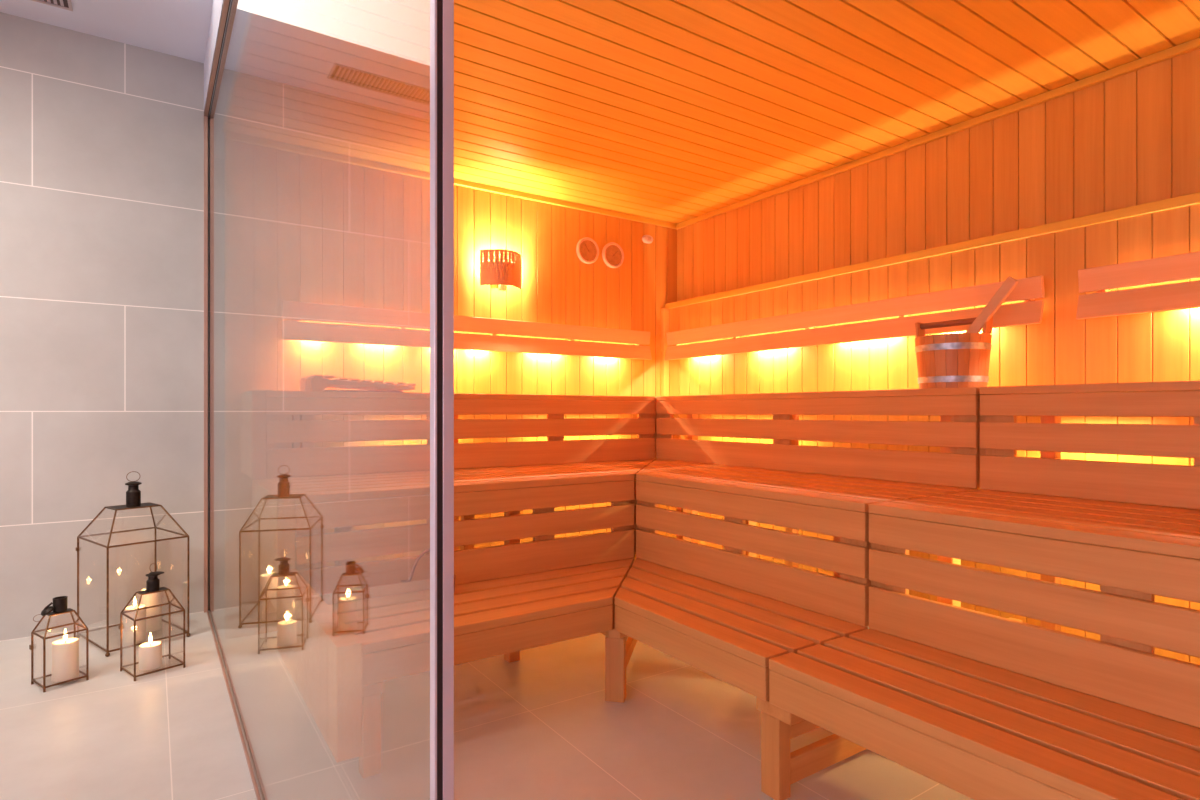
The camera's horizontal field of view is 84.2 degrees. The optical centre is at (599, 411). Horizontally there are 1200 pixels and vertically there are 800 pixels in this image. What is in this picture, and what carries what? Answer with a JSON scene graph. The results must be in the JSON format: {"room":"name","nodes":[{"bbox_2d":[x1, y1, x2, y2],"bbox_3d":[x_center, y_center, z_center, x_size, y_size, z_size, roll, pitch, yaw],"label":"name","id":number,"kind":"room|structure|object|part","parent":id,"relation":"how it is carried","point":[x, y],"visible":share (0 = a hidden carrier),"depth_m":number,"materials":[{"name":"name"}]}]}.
{"room":"sauna","nodes":[
{"label":"sauna","id":0,"kind":"room"},
{"bbox_2d":[0,12,208,640],"bbox_3d":[-1.947,-0.475,3.425,5.600,2.950,0.150,0,0,-34],"label":"wall","id":1,"kind":"structure","parent":0,"point":[102,139],"depth_m":3.08,"materials":[{"name":"grey tile"}]},
{"bbox_2d":[0,0,212,62],"bbox_3d":[-1.160,-1.797,-0.268,2.776,0.120,6.853,0,0,-34],"label":"ceiling","id":2,"kind":"structure","parent":0,"point":[179,28],"depth_m":2.95,"materials":[{"name":"white paint"}]},
{"bbox_2d":[32,0,72,10],"bbox_3d":[-2.610,-1.734,2.543,0.915,0.005,0.180,0,0,-34],"label":"ceiling vent","id":3,"kind":"object","parent":2,"relation":"in","point":[64,4],"visible":1,"depth_m":2.82,"materials":[{"name":"white metal"}]},
{"bbox_2d":[204,0,230,112],"bbox_3d":[-0.076,-1.605,0.535,0.046,0.263,6.733,0,0,-34],"label":"bulkhead","id":4,"kind":"object","parent":2,"relation":"attached to","point":[217,4],"visible":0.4,"depth_m":2.88,"materials":[{"name":"white paint"}]},
{"bbox_2d":[274,150,676,566],"bbox_3d":[-0.551,-0.120,3.678,2.666,2.241,0.060,0,0,-34],"label":"wall","id":5,"kind":"structure","parent":0,"point":[349,234],"depth_m":3.53,"materials":[{"name":"brown wood"}]},
{"bbox_2d":[282,301,651,359],"bbox_3d":[-0.567,-0.410,3.583,2.098,0.177,0.078,0,0,-34],"label":"backrest","id":6,"kind":"object","parent":5,"relation":"attached to","point":[294,329],"visible":1,"depth_m":3.46,"materials":[{"name":"brown wood"}]},
{"bbox_2d":[281,143,675,228],"bbox_3d":[-0.570,-1.206,3.615,2.564,0.030,0.022,0,0,-34],"label":"trim","id":7,"kind":"structure","parent":5,"relation":"attached to","point":[285,147],"depth_m":3.53,"materials":[{"name":"brown wood"}]},
{"bbox_2d":[480,249,520,290],"bbox_3d":[-0.522,-0.758,3.590,0.247,0.207,0.114,0,0,-34],"label":"wall lamp","id":8,"kind":"object","parent":5,"relation":"attached to","point":[504,272],"visible":1,"depth_m":3.54,"materials":[{"name":"brown wood"}]},
{"bbox_2d":[499,285,506,290],"bbox_3d":[-0.527,-0.695,3.597,0.044,0.080,0.044,0,0,-34],"label":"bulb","id":9,"kind":"object","parent":8,"relation":"attached to","point":[501,287],"depth_m":3.58,"materials":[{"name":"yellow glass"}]},
{"bbox_2d":[576,237,598,263],"bbox_3d":[-0.072,-0.955,3.946,0.155,0.155,0.026,0,0,-34],"label":"round gauge","id":10,"kind":"object","parent":5,"relation":"attached to","point":[587,249],"visible":1,"depth_m":3.94,"materials":[{"name":"brown wood"}]},
{"bbox_2d":[602,242,623,267],"bbox_3d":[0.080,-0.952,4.049,0.155,0.155,0.026,0,0,-34],"label":"round gauge","id":11,"kind":"object","parent":5,"relation":"attached to","point":[612,253],"visible":1,"depth_m":4.04,"materials":[{"name":"brown wood"}]},
{"bbox_2d":[642,235,652,243],"bbox_3d":[0.305,-1.090,4.199,0.084,0.055,0.028,0,0,-34],"label":"sensor","id":12,"kind":"object","parent":5,"relation":"attached to","point":[648,239],"visible":1,"depth_m":4.18,"materials":[{"name":"plastic"}]},
{"bbox_2d":[661,308,668,395],"bbox_3d":[0.417,-0.372,4.273,0.045,0.576,0.035,0,0,-34],"label":"trim","id":13,"kind":"structure","parent":5,"relation":"attached to","point":[664,312],"depth_m":4.26,"materials":[{"name":"brown wood"}]},
{"bbox_2d":[0,611,973,799],"bbox_3d":[-0.032,1.060,0.584,5.600,0.120,7.003,0,0,-34],"label":"floor","id":14,"kind":"structure","parent":0,"point":[541,725],"depth_m":2.04,"materials":[{"name":"beige tile"}]},
{"bbox_2d":[29,596,88,691],"bbox_3d":[-1.998,0.844,2.448,0.130,0.312,0.148,0,0,34],"label":"glass lantern","id":15,"kind":"object","parent":14,"relation":"on","point":[60,604],"visible":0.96,"depth_m":2.43,"materials":[{"name":"brown metal"}]},
{"bbox_3d":[-2.014,0.720,2.421,0.039,0.043,0.042,0,0,-34],"label":"lid","id":16,"kind":"part","parent":15,"relation":"part of","materials":[{"name":"metal"}]},
{"bbox_2d":[52,628,78,681],"bbox_3d":[-1.973,0.892,2.451,0.079,0.182,0.079,0,0,-34],"label":"pillar candle","id":17,"kind":"object","parent":15,"relation":"on","point":[65,652],"visible":0.94,"depth_m":2.42,"materials":[{"name":"beige wax"}]},
{"bbox_2d":[76,471,190,656],"bbox_3d":[-2.064,0.633,2.938,0.386,0.735,0.317,0,0,37],"label":"glass lantern","id":18,"kind":"object","parent":14,"relation":"on","point":[133,494],"visible":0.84,"depth_m":2.92,"materials":[{"name":"brown metal"}]},
{"bbox_3d":[-2.064,0.419,2.938,0.134,0.003,0.175,0,0,37],"label":"roof plate","id":19,"kind":"part","parent":18,"relation":"part of","materials":[{"name":"metal"}]},
{"bbox_2d":[123,597,145,642],"bbox_3d":[-1.994,0.885,2.847,0.080,0.186,0.080,0,0,-34],"label":"pillar candle","id":20,"kind":"object","parent":18,"relation":"on","point":[128,624],"visible":0.82,"depth_m":2.82,"materials":[{"name":"beige wax"}]},
{"bbox_2d":[140,588,161,631],"bbox_3d":[-2.017,0.866,2.982,0.080,0.226,0.080,0,0,-34],"label":"pillar candle","id":21,"kind":"object","parent":18,"relation":"in","point":[152,624],"visible":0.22,"depth_m":2.96,"materials":[{"name":"beige wax"}]},
{"bbox_2d":[118,563,184,680],"bbox_3d":[-1.734,0.795,2.573,0.158,0.410,0.177,0,0,39],"label":"glass lantern","id":22,"kind":"object","parent":14,"relation":"on","point":[153,583],"visible":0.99,"depth_m":2.56,"materials":[{"name":"brown metal"}]},
{"bbox_2d":[139,632,161,670],"bbox_3d":[-1.730,0.916,2.555,0.075,0.134,0.075,0,0,-34],"label":"pillar candle","id":23,"kind":"object","parent":22,"relation":"on","point":[150,653],"visible":1,"depth_m":2.53,"materials":[{"name":"beige wax"}]},
{"bbox_3d":[-1.733,0.696,2.574,0.054,0.003,0.096,0,0,39],"label":"roof plate","id":24,"kind":"part","parent":22,"relation":"part of","materials":[{"name":"metal"}]},
{"bbox_3d":[-1.725,0.628,2.584,0.050,0.008,0.050,0,0,-34],"label":"lid","id":25,"kind":"part","parent":22,"relation":"part of","materials":[{"name":"metal"}]},
{"bbox_2d":[204,0,453,799],"bbox_3d":[-0.672,-0.246,1.418,0.046,2.492,4.603,0,0,-34],"label":"glass partition","id":26,"kind":"structure","parent":14,"relation":"on","point":[243,126],"depth_m":1.83,"materials":[{"name":"clear glass"}]},
{"bbox_3d":[-0.672,-1.480,1.418,0.046,0.024,4.603,0,0,-34],"label":"rail","id":27,"kind":"part","parent":26,"relation":"part of","materials":[{"name":"metal"}]},
{"bbox_3d":[-1.059,-0.241,1.993,0.004,2.470,3.209,0,0,-34],"label":"glass pane","id":28,"kind":"part","parent":26,"relation":"part of","materials":[{"name":"clear glass"}]},
{"bbox_2d":[277,557,634,777],"bbox_3d":[-0.203,0.750,2.145,1.413,0.500,0.828,0,0,-34],"label":"bench","id":29,"kind":"object","parent":14,"relation":"on","point":[339,657],"visible":0.89,"depth_m":1.96,"materials":[{"name":"brown wood"}]},
{"bbox_3d":[-0.761,0.623,1.756,0.053,0.245,0.808,0,0,-34],"label":"panel","id":30,"kind":"part","parent":29,"relation":"part of","materials":[{"name":"brown wood"}]},
{"bbox_3d":[-0.637,0.874,1.839,0.050,0.253,0.045,0,0,-34],"label":"leg","id":31,"kind":"part","parent":29,"relation":"part of","materials":[{"name":"brown wood"}]},
{"bbox_2d":[401,548,455,589],"bbox_3d":[-0.583,0.549,2.260,0.188,0.165,0.064,0,0,-34],"label":"door handle","id":32,"kind":"object","parent":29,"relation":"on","point":[427,550],"visible":0.28,"depth_m":2.23,"materials":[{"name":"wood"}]},
{"bbox_3d":[-0.597,0.521,2.251,0.155,0.109,0.010,0,0,-34],"label":"handle","id":33,"kind":"part","parent":32,"relation":"part of","materials":[{"name":"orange metal"}]},
{"bbox_2d":[275,459,654,662],"bbox_3d":[-0.348,0.634,2.928,2.048,0.731,0.665,0,0,-34],"label":"bench","id":34,"kind":"object","parent":14,"relation":"on","point":[305,507],"visible":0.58,"depth_m":2.47,"materials":[{"name":"brown wood"}]},
{"bbox_3d":[-1.170,0.449,2.362,0.053,0.360,0.646,0,0,-34],"label":"panel","id":35,"kind":"part","parent":34,"relation":"part of","materials":[{"name":"brown wood"}]},
{"bbox_3d":[-0.893,0.648,2.308,0.050,0.704,0.045,0,0,-34],"label":"leg","id":36,"kind":"part","parent":34,"relation":"part of","materials":[{"name":"brown wood"}]},
{"bbox_3d":[-0.610,0.648,3.052,0.050,0.704,0.045,0,0,-34],"label":"leg","id":37,"kind":"part","parent":34,"relation":"part of","materials":[{"name":"brown wood"}]},
{"bbox_3d":[-0.354,0.648,2.671,0.050,0.704,0.045,0,0,-34],"label":"leg","id":38,"kind":"part","parent":34,"relation":"part of","materials":[{"name":"brown wood"}]},
{"bbox_2d":[274,390,655,550],"bbox_3d":[-0.481,0.458,3.453,2.415,1.084,0.385,0,0,-34],"label":"bench","id":39,"kind":"object","parent":14,"relation":"on","point":[296,430],"visible":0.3,"depth_m":3.10,"materials":[{"name":"brown wood"}]},
{"bbox_3d":[-1.366,0.471,3.010,0.050,1.057,0.045,0,0,-34],"label":"leg","id":40,"kind":"part","parent":39,"relation":"part of","materials":[{"name":"brown wood"}]},
{"bbox_3d":[-1.255,0.471,2.846,0.050,1.057,0.045,0,0,-34],"label":"leg","id":41,"kind":"part","parent":39,"relation":"part of","materials":[{"name":"brown wood"}]},
{"bbox_2d":[299,375,415,392],"bbox_3d":[-1.110,-0.120,3.039,0.445,0.070,0.300,0,0,-34],"label":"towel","id":42,"kind":"object","parent":39,"relation":"on","point":[313,382],"visible":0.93,"depth_m":2.93,"materials":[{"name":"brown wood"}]},
{"bbox_3d":[-1.111,-0.089,3.056,0.335,0.009,0.250,0,0,-34],"label":"board","id":43,"kind":"part","parent":42,"relation":"part of","materials":[{"name":"brown wood"}]},
{"bbox_3d":[-0.716,0.471,3.209,0.050,1.057,0.045,0,0,-34],"label":"leg","id":44,"kind":"part","parent":39,"relation":"part of","materials":[{"name":"brown wood"}]},
{"bbox_2d":[600,558,867,702],"bbox_3d":[0.256,0.816,2.717,0.680,0.368,2.046,0,0,-13],"label":"bench","id":45,"kind":"object","parent":14,"relation":"on","point":[727,633],"visible":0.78,"depth_m":2.06,"materials":[{"name":"brown wood"}]},
{"bbox_3d":[0.055,0.889,2.308,0.066,0.221,0.052,0,0,11],"label":"leg","id":46,"kind":"part","parent":45,"relation":"part of","materials":[{"name":"brown wood"}]},
{"bbox_2d":[630,459,977,626],"bbox_3d":[0.544,0.634,2.855,0.660,0.731,1.773,0,0,-34],"label":"bench","id":47,"kind":"object","parent":14,"relation":"on","point":[836,506],"visible":0.83,"depth_m":2.31,"materials":[{"name":"brown wood"}]},
{"bbox_3d":[0.159,0.484,2.902,0.075,0.290,0.075,0,0,-34],"label":"corner post","id":48,"kind":"part","parent":47,"relation":"part of","materials":[{"name":"brown wood"}]},
{"bbox_3d":[0.351,0.648,2.788,0.045,0.704,0.044,0,0,-34],"label":"leg","id":49,"kind":"part","parent":47,"relation":"part of","materials":[{"name":"brown wood"}]},
{"bbox_3d":[0.555,0.648,2.486,0.045,0.704,0.044,0,0,-34],"label":"leg","id":50,"kind":"part","parent":47,"relation":"part of","materials":[{"name":"brown wood"}]},
{"bbox_3d":[0.786,0.648,2.142,0.045,0.704,0.044,0,0,-34],"label":"leg","id":51,"kind":"part","parent":47,"relation":"part of","materials":[{"name":"brown wood"}]},
{"bbox_2d":[652,387,979,567],"bbox_3d":[0.857,0.458,3.287,0.394,1.084,2.140,0,0,-34],"label":"bench","id":52,"kind":"object","parent":14,"relation":"on","point":[956,434],"visible":0.7,"depth_m":2.77,"materials":[{"name":"brown wood"}]},
{"bbox_3d":[0.322,0.126,3.795,0.075,0.280,0.075,0,0,-34],"label":"corner post","id":53,"kind":"part","parent":52,"relation":"part of","materials":[{"name":"brown wood"}]},
{"bbox_3d":[0.514,0.471,3.680,0.045,1.057,0.044,0,0,-34],"label":"leg","id":54,"kind":"part","parent":52,"relation":"part of","materials":[{"name":"brown wood"}]},
{"bbox_3d":[0.899,0.471,3.109,0.045,1.057,0.044,0,0,-34],"label":"leg","id":55,"kind":"part","parent":52,"relation":"part of","materials":[{"name":"brown wood"}]},
{"bbox_3d":[1.312,0.471,2.497,0.045,1.057,0.044,0,0,-34],"label":"leg","id":56,"kind":"part","parent":52,"relation":"part of","materials":[{"name":"brown wood"}]},
{"bbox_2d":[915,316,992,388],"bbox_3d":[1.331,-0.217,2.507,0.258,0.264,0.258,0,0,11],"label":"bucket","id":57,"kind":"object","parent":52,"relation":"on","point":[953,360],"visible":0.89,"depth_m":2.41,"materials":[{"name":"brown wood"}]},
{"bbox_3d":[1.329,-0.333,2.511,0.023,0.022,0.274,0,0,-34],"label":"handle","id":58,"kind":"part","parent":57,"relation":"part of","materials":[{"name":"brown wood"}]},
{"bbox_2d":[965,277,1018,332],"bbox_3d":[1.384,-0.316,2.438,0.092,0.312,0.297,0,0,-34],"label":"ladle","id":59,"kind":"object","parent":57,"relation":"in","point":[1010,283],"visible":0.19,"depth_m":2.36,"materials":[{"name":"brown wood"}]},
{"bbox_2d":[756,618,1199,799],"bbox_3d":[1.335,0.816,1.607,1.400,0.368,1.272,0,0,-34],"label":"bench","id":60,"kind":"object","parent":14,"relation":"on","point":[978,730],"visible":0.94,"depth_m":1.40,"materials":[{"name":"brown wood"}]},
{"bbox_3d":[0.459,0.891,1.734,0.045,0.217,0.062,0,0,-34],"label":"leg","id":61,"kind":"part","parent":60,"relation":"part of","materials":[{"name":"brown wood"}]},
{"bbox_2d":[869,489,1199,727],"bbox_3d":[1.380,0.634,1.624,0.650,0.731,1.251,0,0,-34],"label":"bench","id":62,"kind":"object","parent":14,"relation":"on","point":[1136,553],"visible":0.97,"depth_m":1.57,"materials":[{"name":"brown wood"}]},
{"bbox_3d":[0.827,0.463,1.970,0.030,0.333,0.060,0,0,-34],"label":"seam post","id":63,"kind":"part","parent":62,"relation":"part of","materials":[{"name":"brown wood"}]},
{"bbox_3d":[0.977,0.648,1.859,0.045,0.704,0.044,0,0,-34],"label":"leg","id":64,"kind":"part","parent":62,"relation":"part of","materials":[{"name":"brown wood"}]},
{"bbox_2d":[979,381,1199,630],"bbox_3d":[1.798,0.458,1.906,0.391,1.084,1.251,0,0,-34],"label":"bench","id":65,"kind":"object","parent":14,"relation":"on","point":[1001,436],"visible":0.88,"depth_m":2.02,"materials":[{"name":"brown wood"}]},
{"bbox_3d":[1.353,0.104,2.324,0.030,0.323,0.060,0,0,-34],"label":"seam post","id":66,"kind":"part","parent":65,"relation":"part of","materials":[{"name":"brown wood"}]},
{"bbox_3d":[1.503,0.471,2.214,0.045,1.057,0.044,0,0,-34],"label":"leg","id":67,"kind":"part","parent":65,"relation":"part of","materials":[{"name":"brown wood"}]},
{"bbox_2d":[282,0,1199,223],"bbox_3d":[0.693,-1.246,1.750,2.598,0.050,4.527,0,0,-34],"label":"ceiling","id":68,"kind":"structure","parent":0,"point":[671,111],"depth_m":2.44,"materials":[{"name":"brown wood"}]},
{"bbox_2d":[666,204,1199,664],"bbox_3d":[1.716,0.170,2.440,0.060,1.660,4.527,0,0,-34],"label":"wall","id":69,"kind":"structure","parent":0,"point":[1163,346],"depth_m":2.58,"materials":[{"name":"brown wood"}]},
{"bbox_2d":[664,275,1044,359],"bbox_3d":[1.035,-0.410,3.327,0.078,0.177,2.140,0,0,-34],"label":"backrest","id":70,"kind":"object","parent":69,"relation":"attached to","point":[1030,311],"visible":1,"depth_m":3.03,"materials":[{"name":"brown wood"}]},
{"bbox_2d":[665,192,1199,308],"bbox_3d":[1.728,-0.677,2.447,0.104,0.035,4.527,0,0,-34],"label":"wall trim","id":71,"kind":"structure","parent":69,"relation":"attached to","point":[1190,199],"depth_m":2.66,"materials":[{"name":"brown wood"}]},
{"bbox_2d":[1076,251,1199,319],"bbox_3d":[2.185,-0.410,1.621,0.078,0.177,1.746,0,0,-34],"label":"backrest","id":72,"kind":"object","parent":69,"relation":"attached to","point":[1183,295],"visible":1,"depth_m":2.18,"materials":[{"name":"brown wood"}]},
{"bbox_2d":[677,45,1199,300],"bbox_3d":[1.796,-0.966,2.493,0.060,0.551,4.527,0,0,-34],"label":"wall","id":73,"kind":"structure","parent":0,"point":[1132,138],"depth_m":2.75,"materials":[{"name":"brown wood"}]},
{"bbox_2d":[676,37,1199,228],"bbox_3d":[1.762,-1.206,2.470,0.022,0.030,4.527,0,0,-34],"label":"trim","id":74,"kind":"structure","parent":73,"relation":"attached to","point":[1192,45],"depth_m":2.74,"materials":[{"name":"brown wood"}]}
]}

